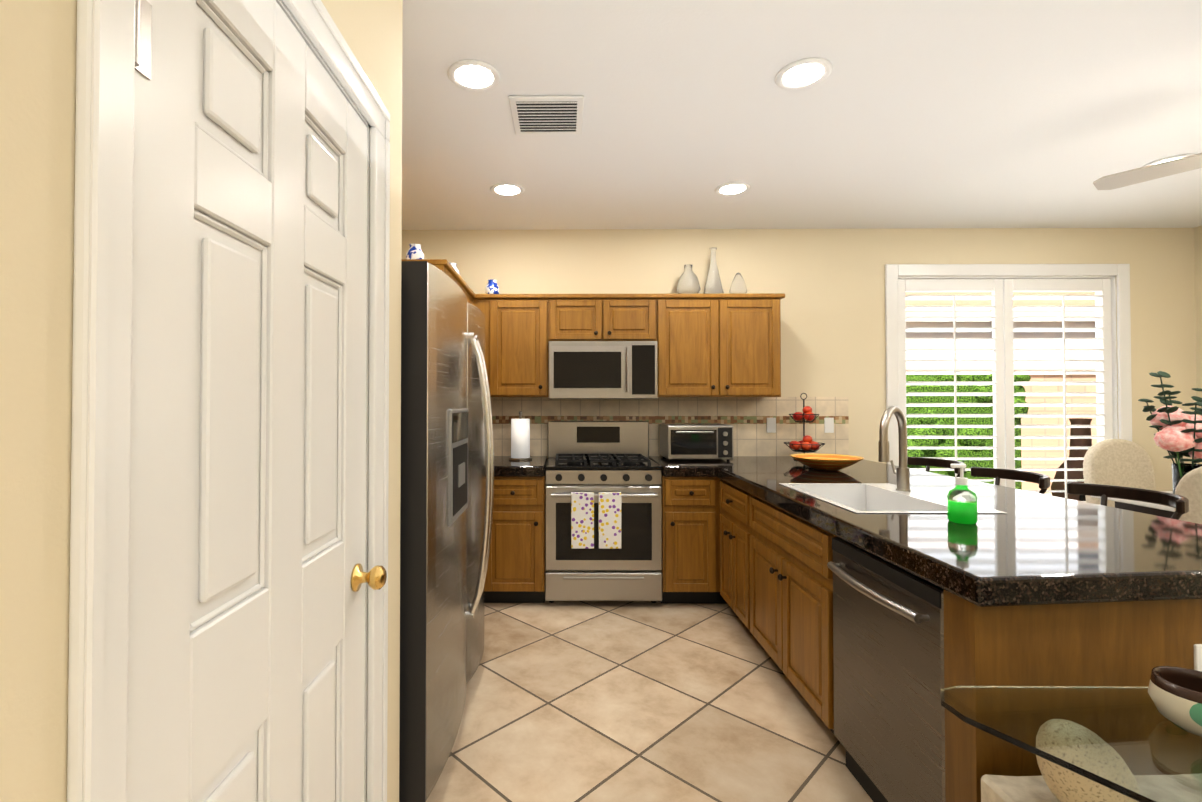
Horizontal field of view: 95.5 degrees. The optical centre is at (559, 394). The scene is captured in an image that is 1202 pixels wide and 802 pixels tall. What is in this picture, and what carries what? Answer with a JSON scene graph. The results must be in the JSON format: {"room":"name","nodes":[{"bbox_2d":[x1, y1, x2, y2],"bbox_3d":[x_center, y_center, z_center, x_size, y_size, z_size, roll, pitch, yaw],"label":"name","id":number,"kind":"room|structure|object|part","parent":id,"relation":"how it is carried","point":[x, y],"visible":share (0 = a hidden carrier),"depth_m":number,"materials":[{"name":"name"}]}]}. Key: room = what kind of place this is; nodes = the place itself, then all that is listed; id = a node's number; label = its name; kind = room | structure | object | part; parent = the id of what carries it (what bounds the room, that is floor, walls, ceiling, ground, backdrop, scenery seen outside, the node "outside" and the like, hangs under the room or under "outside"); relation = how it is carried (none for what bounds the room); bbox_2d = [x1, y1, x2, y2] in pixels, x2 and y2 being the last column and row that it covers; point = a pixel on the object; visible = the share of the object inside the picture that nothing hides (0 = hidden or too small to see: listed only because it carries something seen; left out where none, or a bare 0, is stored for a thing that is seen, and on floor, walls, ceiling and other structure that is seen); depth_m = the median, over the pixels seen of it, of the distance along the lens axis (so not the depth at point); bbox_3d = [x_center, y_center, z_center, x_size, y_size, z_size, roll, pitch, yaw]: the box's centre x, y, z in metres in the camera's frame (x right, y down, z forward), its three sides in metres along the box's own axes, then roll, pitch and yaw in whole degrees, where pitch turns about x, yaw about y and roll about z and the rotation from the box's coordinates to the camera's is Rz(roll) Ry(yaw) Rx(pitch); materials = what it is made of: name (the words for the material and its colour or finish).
{"room":"kitchen","nodes":[
{"label":"kitchen","id":0,"kind":"room"},
{"bbox_2d":[0,0,402,801],"bbox_3d":[-0.893,-0.008,-0.466,0.780,2.670,4.260,0,-1,1],"label":"wall","id":1,"kind":"structure","parent":0,"point":[38,42],"depth_m":0.52,"materials":[{"name":"beige paint"}]},
{"bbox_2d":[67,0,389,801],"bbox_3d":[-0.528,0.288,1.008,0.124,2.120,0.927,0,-1,1],"label":"door frame","id":2,"kind":"structure","parent":1,"relation":"attached to","point":[101,424],"depth_m":0.58,"materials":[{"name":"white paint"}]},
{"bbox_2d":[127,0,386,801],"bbox_3d":[-0.472,0.327,0.985,0.105,2.018,0.766,0,-1,1],"label":"door leaf","id":3,"kind":"structure","parent":1,"relation":"in","point":[249,577],"depth_m":0.86,"materials":[{"name":"white paint"}]},
{"bbox_2d":[426,601,872,801],"bbox_3d":[1.778,1.405,0.761,6.400,0.120,7.100,0,-1,1],"label":"floor","id":4,"kind":"structure","parent":0,"point":[609,701],"depth_m":2.30,"materials":[{"name":"tile"}]},
{"bbox_2d":[401,259,472,304],"bbox_3d":[-0.930,0.334,3.554,0.626,2.100,1.288,0,-1,1],"label":"cabinet","id":5,"kind":"object","parent":4,"relation":"on","point":[443,265],"depth_m":3.07,"materials":[{"name":"brown wood"}]},
{"bbox_2d":[406,243,423,258],"bbox_3d":[-0.822,-0.786,3.095,0.102,0.125,0.102,0,-1,-11],"label":"ceramic jar","id":6,"kind":"object","parent":5,"relation":"on","point":[414,251],"depth_m":3.06,"materials":[{"name":"white ceramic"}]},
{"bbox_2d":[450,263,459,273],"bbox_3d":[-0.698,-0.780,3.514,0.102,0.125,0.102,0,-1,-11],"label":"ceramic jar","id":7,"kind":"object","parent":5,"relation":"on","point":[453,264],"depth_m":3.49,"materials":[{"name":"white ceramic"}]},
{"bbox_2d":[485,279,498,293],"bbox_3d":[-0.494,-0.773,3.992,0.102,0.125,0.102,0,-1,-11],"label":"ceramic jar","id":8,"kind":"object","parent":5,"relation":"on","point":[492,287],"depth_m":3.95,"materials":[{"name":"ceramic"}]},
{"bbox_2d":[399,261,493,801],"bbox_3d":[-0.762,0.476,2.295,0.933,1.780,1.194,0,-1,1],"label":"fridge","id":9,"kind":"object","parent":4,"relation":"on","point":[447,485],"visible":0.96,"depth_m":1.80,"materials":[{"name":"grey metal"}]},
{"bbox_2d":[484,479,544,602],"bbox_3d":[-0.356,0.964,3.860,0.518,0.850,0.648,0,-1,1],"label":"base cabinet","id":10,"kind":"object","parent":4,"relation":"on","point":[516,562],"depth_m":3.54,"materials":[{"name":"brown wood"}]},
{"bbox_2d":[485,455,547,478],"bbox_3d":[-0.669,0.504,3.862,1.144,0.070,0.663,0,-1,1],"label":"countertop","id":11,"kind":"structure","parent":10,"relation":"on","point":[504,468],"depth_m":3.56,"materials":[{"name":"black stone"}]},
{"bbox_2d":[509,411,531,459],"bbox_3d":[-0.284,0.294,3.945,0.170,0.349,0.170,0,-1,1],"label":"paper towel holder","id":12,"kind":"object","parent":11,"relation":"on","point":[520,438],"visible":1,"depth_m":3.89,"materials":[{"name":"white paper"}]},
{"bbox_2d":[545,421,661,602],"bbox_3d":[0.288,0.793,3.819,0.762,1.189,0.691,0,-1,1],"label":"range","id":13,"kind":"object","parent":4,"relation":"on","point":[603,512],"visible":0.98,"depth_m":3.53,"materials":[{"name":"silver metal"}]},
{"bbox_2d":[571,492,620,548],"bbox_3d":[0.234,0.807,3.493,0.320,0.354,0.038,0,-1,1],"label":"towel","id":14,"kind":"object","parent":13,"relation":"hanging from","point":[593,525],"depth_m":3.47,"materials":[{"name":"white fabric"}]},
{"bbox_2d":[660,475,704,603],"bbox_3d":[0.845,0.964,3.850,0.344,0.850,0.648,0,-1,1],"label":"base cabinet","id":15,"kind":"object","parent":4,"relation":"on","point":[683,522],"depth_m":3.53,"materials":[{"name":"brown wood"}]},
{"bbox_2d":[705,511,756,634],"bbox_3d":[1.318,0.954,3.201,0.723,0.850,0.680,0,-1,1],"label":"base cabinet","id":16,"kind":"object","parent":4,"relation":"on","point":[728,559],"depth_m":3.29,"materials":[{"name":"brown wood"}]},
{"bbox_2d":[753,551,833,733],"bbox_3d":[1.343,1.094,2.478,0.660,0.550,0.893,0,-1,1],"label":"base cabinet","id":17,"kind":"object","parent":4,"relation":"on","point":[792,624],"depth_m":2.33,"materials":[{"name":"brown wood"}]},
{"bbox_2d":[827,537,945,801],"bbox_3d":[1.285,0.941,1.718,0.684,0.835,0.588,0,-1,1],"label":"dishwasher","id":18,"kind":"object","parent":4,"relation":"on","point":[888,659],"visible":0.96,"depth_m":1.67,"materials":[{"name":"silver metal"}]},
{"bbox_2d":[907,457,964,476],"bbox_3d":[2.379,0.911,3.583,0.452,0.952,0.491,0,-1,1],"label":"bar stool","id":19,"kind":"object","parent":4,"relation":"on","point":[934,462],"visible":0.19,"depth_m":3.71,"materials":[{"name":"brown wood"}]},
{"bbox_2d":[971,467,1049,493],"bbox_3d":[2.374,0.902,2.983,0.452,0.952,0.491,0,-1,1],"label":"bar stool","id":20,"kind":"object","parent":4,"relation":"on","point":[1041,480],"visible":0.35,"depth_m":3.07,"materials":[{"name":"brown wood"}]},
{"bbox_2d":[981,774,1059,801],"bbox_3d":[1.595,1.113,0.977,1.268,0.470,0.578,0,-1,1],"label":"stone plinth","id":21,"kind":"object","parent":4,"relation":"on","point":[998,788],"visible":0.39,"depth_m":1.22,"materials":[{"name":"beige stone"}]},
{"bbox_2d":[940,686,1201,801],"bbox_3d":[1.757,0.749,0.643,1.940,0.246,1.065,0,-1,1],"label":"glass table","id":22,"kind":"object","parent":4,"relation":"on","point":[1133,743],"visible":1,"depth_m":1.02,"materials":[{"name":"clear glass"}]},
{"bbox_2d":[1148,666,1201,736],"bbox_3d":[1.209,0.587,1.027,0.136,0.088,0.136,0,-1,1],"label":"bowl","id":23,"kind":"object","parent":22,"relation":"on","point":[1175,693],"visible":1,"depth_m":1.03,"materials":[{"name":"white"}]},
{"bbox_2d":[944,611,1201,801],"bbox_3d":[1.469,0.929,1.439,0.930,0.850,0.263,0,-1,1],"label":"peninsula end panel","id":24,"kind":"object","parent":4,"relation":"on","point":[982,648],"depth_m":1.34,"materials":[{"name":"brown wood"}]},
{"bbox_2d":[649,455,1201,610],"bbox_3d":[1.429,0.488,2.724,1.532,0.070,2.902,0,-1,1],"label":"countertop","id":25,"kind":"structure","parent":24,"relation":"on","point":[1050,553],"depth_m":1.76,"materials":[{"name":"black stone"}]},
{"bbox_2d":[660,424,732,460],"bbox_3d":[0.986,0.344,3.947,0.460,0.250,0.372,0,-1,1],"label":"toaster oven","id":26,"kind":"object","parent":25,"relation":"on","point":[696,441],"visible":1,"depth_m":3.80,"materials":[{"name":"silver metal"}]},
{"bbox_2d":[784,393,824,452],"bbox_3d":[1.766,0.229,3.938,0.276,0.480,0.276,0,-1,1],"label":"fruit basket","id":27,"kind":"object","parent":25,"relation":"on","point":[806,443],"visible":1,"depth_m":3.89,"materials":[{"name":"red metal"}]},
{"bbox_2d":[790,453,863,470],"bbox_3d":[1.631,0.420,3.336,0.410,0.080,0.410,0,-1,1],"label":"striped bowl","id":28,"kind":"object","parent":25,"relation":"on","point":[826,462],"visible":1,"depth_m":3.27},
{"bbox_2d":[878,406,910,490],"bbox_3d":[1.516,0.249,2.476,0.215,0.392,0.196,0,-1,1],"label":"faucet","id":29,"kind":"object","parent":25,"relation":"on","point":[903,477],"visible":1,"depth_m":2.50,"materials":[{"name":"silver metal"}]},
{"bbox_2d":[781,483,1008,514],"bbox_3d":[1.385,0.576,2.386,0.557,0.264,0.732,0,-1,1],"label":"sink","id":30,"kind":"object","parent":25,"relation":"in","point":[863,498],"depth_m":2.54,"materials":[{"name":"white ceramic"}]},
{"bbox_2d":[947,464,977,523],"bbox_3d":[1.388,0.340,1.879,0.084,0.200,0.083,0,-1,1],"label":"soap bottle","id":31,"kind":"object","parent":25,"relation":"on","point":[961,502],"visible":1,"depth_m":1.85,"materials":[{"name":"green glass"}]},
{"bbox_2d":[1036,755,1138,801],"bbox_3d":[1.086,0.783,1.125,0.165,0.194,0.145,0,-1,1],"label":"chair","id":32,"kind":"object","parent":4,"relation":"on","point":[1065,784],"visible":0.23,"depth_m":1.09,"materials":[{"name":"beige fabric"}]},
{"bbox_2d":[1083,439,1155,507],"bbox_3d":[4.137,0.652,4.026,0.470,0.644,0.141,0,-1,1],"label":"dining chair","id":33,"kind":"object","parent":4,"relation":"on","point":[1120,462],"visible":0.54,"depth_m":3.95,"materials":[{"name":"fabric"}]},
{"bbox_2d":[1067,482,1188,519],"bbox_3d":[2.368,0.894,2.363,0.452,0.952,0.491,0,-1,1],"label":"bar stool","id":34,"kind":"object","parent":4,"relation":"on","point":[1180,503],"visible":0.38,"depth_m":2.44,"materials":[{"name":"brown wood"}]},
{"bbox_2d":[1091,491,1174,517],"bbox_3d":[4.049,0.995,3.097,1.300,0.765,0.780,0,-1,1],"label":"dining table","id":35,"kind":"object","parent":4,"relation":"on","point":[1150,508],"visible":0.17,"depth_m":3.22,"materials":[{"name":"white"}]},
{"bbox_2d":[1138,371,1201,493],"bbox_3d":[3.533,0.236,3.010,0.400,0.748,0.416,0,-1,1],"label":"flower vase","id":36,"kind":"object","parent":35,"relation":"on","point":[1178,436],"visible":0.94,"depth_m":3.03,"materials":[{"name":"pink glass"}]},
{"bbox_2d":[1175,466,1201,523],"bbox_3d":[3.028,0.629,2.421,0.141,0.644,0.470,0,-1,1],"label":"dining chair","id":37,"kind":"object","parent":4,"relation":"on","point":[1189,487],"visible":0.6,"depth_m":2.54,"materials":[{"name":"fabric"}]},
{"bbox_2d":[402,228,1197,490],"bbox_3d":[1.809,0.059,4.255,6.400,2.670,0.150,0,-1,1],"label":"wall","id":38,"kind":"structure","parent":0,"point":[829,284],"depth_m":4.19,"materials":[{"name":"beige paint"}]},
{"bbox_2d":[473,292,548,398],"bbox_3d":[-0.346,-0.344,4.029,0.535,0.730,0.348,0,-1,1],"label":"upper cabinet","id":39,"kind":"object","parent":38,"relation":"attached to","point":[516,325],"depth_m":3.86,"materials":[{"name":"brown wood"}]},
{"bbox_2d":[549,294,660,342],"bbox_3d":[0.304,-0.542,4.026,0.765,0.335,0.348,0,-1,1],"label":"upper cabinet","id":40,"kind":"object","parent":38,"relation":"attached to","point":[572,317],"depth_m":3.85,"materials":[{"name":"brown wood"}]},
{"bbox_2d":[549,341,657,398],"bbox_3d":[0.304,-0.168,3.961,0.759,0.403,0.430,0,-1,1],"label":"microwave","id":41,"kind":"object","parent":40,"relation":"attached to","point":[603,369],"visible":1,"depth_m":3.79,"materials":[{"name":"silver metal"}]},
{"bbox_2d":[657,293,784,398],"bbox_3d":[1.127,-0.344,4.016,0.880,0.730,0.348,0,-1,1],"label":"upper cabinet","id":42,"kind":"object","parent":38,"relation":"attached to","point":[712,346],"depth_m":3.84,"materials":[{"name":"brown wood"}]},
{"bbox_3d":[0.798,0.246,4.176,2.820,0.455,0.016,0,-1,1],"label":"panel","id":43,"kind":"part","parent":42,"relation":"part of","materials":[{"name":"tile"}]},
{"bbox_2d":[676,248,747,293],"bbox_3d":[1.124,-0.897,4.047,0.515,0.375,0.185,0,-1,1],"label":"glass decor","id":44,"kind":"object","parent":42,"relation":"on","point":[688,282],"visible":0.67,"depth_m":3.99,"materials":[{"name":"white"}]},
{"bbox_2d":[885,264,1131,465],"bbox_3d":[3.424,0.044,4.220,1.850,2.080,0.192,0,-1,1],"label":"window","id":45,"kind":"structure","parent":38,"relation":"in","point":[1118,275],"depth_m":4.16,"materials":[{"name":"white paint"}]},
{"bbox_2d":[898,279,1112,501],"bbox_3d":[3.423,0.043,4.187,1.642,1.872,0.106,0,-1,1],"label":"window shutters","id":46,"kind":"object","parent":45,"relation":"attached to","point":[1003,362],"visible":0.77,"depth_m":4.19,"materials":[{"name":"white wood"}]},
{"bbox_2d":[402,0,1201,229],"bbox_3d":[1.778,-1.400,0.800,6.400,0.150,7.100,0,-1,1],"label":"ceiling","id":47,"kind":"structure","parent":0,"point":[907,114],"depth_m":2.53,"materials":[{"name":"white paint"}]},
{"bbox_2d":[447,59,500,91],"bbox_3d":[-0.349,-1.300,2.228,0.203,0.010,0.209,1,-1,-32],"label":"recessed light","id":48,"kind":"object","parent":47,"relation":"in","point":[474,75],"depth_m":2.22,"materials":[{"name":"white paint"}]},
{"bbox_2d":[490,182,523,196],"bbox_3d":[-0.329,-1.283,3.418,0.203,0.010,0.209,1,-1,-32],"label":"recessed light","id":49,"kind":"object","parent":47,"relation":"in","point":[505,189],"depth_m":3.41,"materials":[{"name":"white paint"}]},
{"bbox_2d":[509,96,583,134],"bbox_3d":[-0.056,-1.290,2.535,0.330,0.019,0.330,0,-1,1],"label":"ceiling vent","id":50,"kind":"object","parent":47,"relation":"in","point":[547,115],"visible":1,"depth_m":2.50,"materials":[{"name":"white metal"}]},
{"bbox_2d":[715,182,750,195],"bbox_3d":[1.081,-1.283,3.407,0.206,0.010,0.206,1,-1,-32],"label":"recessed light","id":51,"kind":"object","parent":47,"relation":"in","point":[731,188],"depth_m":3.39,"materials":[{"name":"white paint"}]},
{"bbox_2d":[775,57,832,89],"bbox_3d":[0.991,-1.300,2.218,0.206,0.010,0.206,1,-1,-32],"label":"recessed light","id":52,"kind":"object","parent":47,"relation":"in","point":[808,72],"depth_m":2.20,"materials":[{"name":"white paint"}]},
{"bbox_2d":[1093,153,1201,189],"bbox_3d":[2.931,-1.074,1.936,1.393,0.470,1.342,0,-1,1],"label":"ceiling fan","id":53,"kind":"object","parent":47,"relation":"hanging from","point":[1148,173],"visible":1,"depth_m":2.43,"materials":[{"name":"white paint"}]},
{"bbox_2d":[1143,154,1194,166],"bbox_3d":[3.400,-1.288,3.034,0.206,0.010,0.202,-1,-1,37],"label":"recessed light","id":54,"kind":"object","parent":47,"relation":"in","point":[1183,155],"depth_m":2.98,"materials":[{"name":"white paint"}]},
{"bbox_2d":[1194,226,1201,463],"bbox_3d":[4.903,0.009,0.753,0.150,2.670,6.800,0,-1,1],"label":"wall","id":55,"kind":"structure","parent":0,"point":[1198,269],"depth_m":4.14,"materials":[{"name":"beige paint"}]},
{"label":"outside","id":56,"kind":"structure","parent":0,"visible":0},
{"bbox_3d":[4.060,1.548,10.115,20.000,0.100,11.650,0,-1,1],"label":"ground","id":57,"kind":"structure","parent":56,"visible":0},
{"bbox_2d":[906,370,1030,489],"bbox_3d":[4.105,0.585,6.397,2.280,1.720,0.991,0,-1,1],"label":"hedge","id":58,"kind":"object","parent":57,"relation":"on","point":[951,431],"visible":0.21,"depth_m":6.00,"materials":[{"name":"green plant"}]},
{"bbox_2d":[905,292,1095,369],"bbox_3d":[4.080,-0.635,12.361,20.000,4.329,3.219,0,-1,1],"label":"neighbouring house","id":59,"kind":"structure","parent":57,"relation":"on","point":[1017,356],"depth_m":10.94,"materials":[{"name":"white"}]},
{"bbox_2d":[906,369,1096,492],"bbox_3d":[4.044,0.551,8.254,20.000,1.840,0.260,0,-1,1],"label":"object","id":60,"kind":"object","parent":57,"relation":"on","point":[1048,431],"depth_m":8.13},
{"bbox_2d":[1051,418,1091,500],"bbox_3d":[4.735,0.822,4.932,0.418,1.204,0.441,0,-1,1],"label":"chiminea","id":61,"kind":"object","parent":57,"relation":"on","point":[1057,485],"visible":0.38,"depth_m":4.90,"materials":[{"name":"brown"}]}
]}

